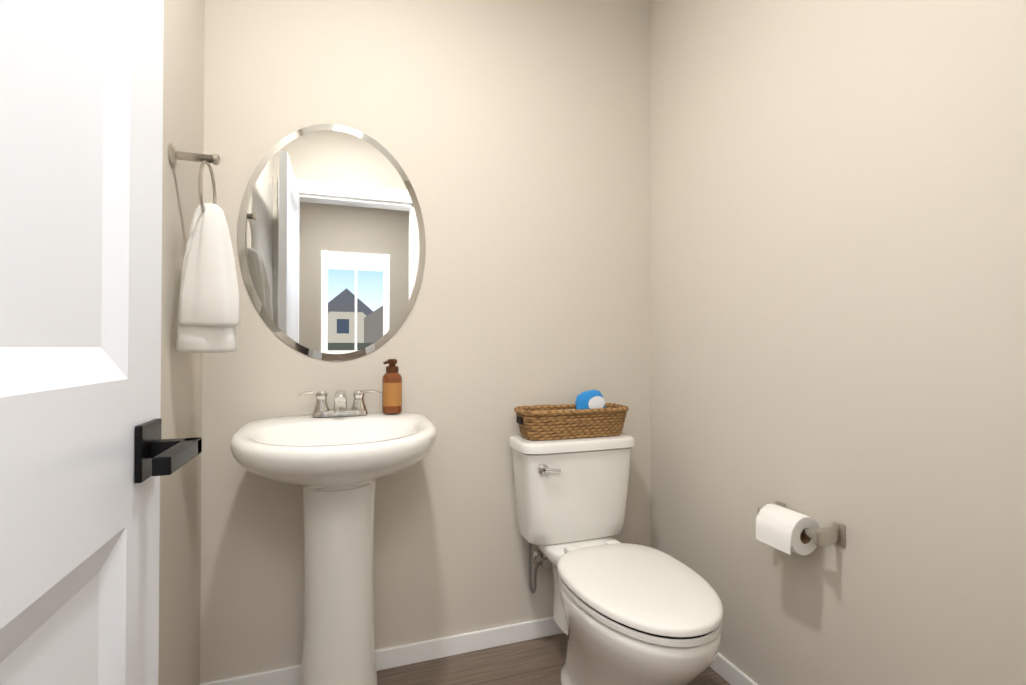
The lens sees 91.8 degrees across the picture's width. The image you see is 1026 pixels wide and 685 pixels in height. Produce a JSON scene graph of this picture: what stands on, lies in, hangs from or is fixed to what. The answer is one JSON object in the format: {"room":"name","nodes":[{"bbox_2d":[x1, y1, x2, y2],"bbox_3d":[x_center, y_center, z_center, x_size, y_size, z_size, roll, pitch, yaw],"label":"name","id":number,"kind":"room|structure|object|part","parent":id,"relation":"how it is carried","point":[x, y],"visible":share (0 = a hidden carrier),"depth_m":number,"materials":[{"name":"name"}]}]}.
{"room":"bathroom","nodes":[
{"label":"bathroom","id":0,"kind":"room"},
{"bbox_2d":[158,0,204,684],"bbox_3d":[-0.739,-0.209,0.749,0.100,2.600,1.600,0,-1,-19],"label":"wall","id":1,"kind":"structure","parent":0,"point":[181,417],"depth_m":1.31,"materials":[{"name":"beige paint"}]},
{"bbox_2d":[168,143,239,352],"bbox_3d":[-0.778,-0.235,1.265,0.159,0.522,0.152,0,-1,-19],"label":"towel ring","id":2,"kind":"object","parent":1,"relation":"attached to","point":[209,313],"visible":1,"depth_m":1.22,"materials":[{"name":"white fabric"}]},
{"bbox_2d":[175,203,239,352],"bbox_3d":[-0.770,-0.163,1.255,0.151,0.378,0.092,0,-1,-19],"label":"towel","id":3,"kind":"object","parent":2,"relation":"hanging from","point":[209,306],"depth_m":1.22,"materials":[{"name":"white fabric"}]},
{"bbox_2d":[200,0,650,682],"bbox_3d":[-0.209,-0.197,1.828,1.800,2.600,0.100,0,-1,-19],"label":"wall","id":4,"kind":"structure","parent":0,"point":[512,136],"depth_m":1.77,"materials":[{"name":"beige paint"}]},
{"bbox_2d":[237,124,425,360],"bbox_3d":[-0.583,-0.331,1.645,0.586,0.784,0.006,0,-1,-19],"label":"oval mirror","id":5,"kind":"object","parent":4,"relation":"attached to","point":[331,241],"visible":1,"depth_m":1.64,"materials":[{"name":"clear glass"}]},
{"bbox_2d":[200,617,563,684],"bbox_3d":[-0.191,1.069,1.761,1.600,0.066,0.012,0,-1,-19],"label":"baseboard","id":6,"kind":"structure","parent":4,"relation":"attached to","point":[410,653],"depth_m":1.73,"materials":[{"name":"white"}]},
{"bbox_2d":[377,633,729,684],"bbox_3d":[0.288,1.133,0.049,3.800,0.100,3.760,0,-1,-19],"label":"floor","id":7,"kind":"structure","parent":0,"point":[539,661],"depth_m":1.67,"materials":[{"name":"brown wood"}]},
{"bbox_2d":[230,390,436,684],"bbox_3d":[-0.490,0.622,1.402,0.544,0.952,0.488,0,-1,-19],"label":"pedestal sink","id":8,"kind":"object","parent":7,"relation":"on","point":[337,461],"visible":1,"depth_m":1.38,"materials":[{"name":"white ceramic"}]},
{"bbox_2d":[297,390,380,416],"bbox_3d":[-0.534,0.189,1.538,0.248,0.083,0.132,0,-1,-19],"label":"sink faucet","id":9,"kind":"object","parent":8,"relation":"on","point":[321,408],"depth_m":1.55,"materials":[{"name":"silver metal"}]},
{"bbox_2d":[382,359,401,413],"bbox_3d":[-0.395,0.142,1.626,0.064,0.177,0.064,0,-1,-19],"label":"soap bottle","id":10,"kind":"object","parent":8,"relation":"on","point":[392,390],"visible":1,"depth_m":1.60,"materials":[{"name":"brown plastic"}]},
{"bbox_2d":[509,433,722,684],"bbox_3d":[0.297,0.714,1.512,0.432,0.770,0.805,0,-1,-19],"label":"toilet","id":11,"kind":"object","parent":7,"relation":"on","point":[629,614],"visible":0.98,"depth_m":1.43,"materials":[{"name":"white ceramic"}]},
{"bbox_2d":[514,390,628,440],"bbox_3d":[0.209,0.252,1.773,0.410,0.160,0.168,0,-1,-19],"label":"basket","id":12,"kind":"object","parent":11,"relation":"on","point":[589,413],"visible":1,"depth_m":1.71,"materials":[{"name":"wicker"}]},
{"bbox_2d":[649,0,1025,684],"bbox_3d":[0.870,-0.203,1.299,0.100,2.600,1.600,0,-1,-19],"label":"wall","id":13,"kind":"structure","parent":0,"point":[839,260],"depth_m":1.24,"materials":[{"name":"beige paint"}]},
{"bbox_2d":[709,652,757,684],"bbox_3d":[0.819,1.063,1.261,0.012,0.066,1.588,0,-1,-19],"label":"baseboard","id":14,"kind":"structure","parent":13,"relation":"attached to","point":[728,671],"depth_m":1.60,"materials":[{"name":"white"}]},
{"bbox_2d":[756,501,845,555],"bbox_3d":[0.743,0.497,1.323,0.119,0.100,0.210,0,-1,-19],"label":"toilet paper","id":15,"kind":"object","parent":13,"relation":"attached to","point":[780,526],"visible":1,"depth_m":1.28,"materials":[{"name":"white paper"}]},
{"bbox_3d":[-0.880,-0.220,-0.208,1.215,2.600,0.120,0,-1,-19],"label":"wall","id":16,"kind":"structure","parent":0,"visible":0},
{"bbox_2d":[0,0,201,684],"bbox_3d":[-0.424,0.069,0.389,0.167,2.020,0.735,0,-1,-19],"label":"door","id":17,"kind":"structure","parent":16,"relation":"in","point":[89,456],"depth_m":0.54,"materials":[{"name":"white painted wood"},{"name":"black metal"}]},
{"bbox_3d":[-0.461,0.147,0.652,0.066,0.075,0.162,0,-1,-19],"label":"handle","id":18,"kind":"part","parent":17,"relation":"part of","materials":[{"name":"black metal"}]}
]}

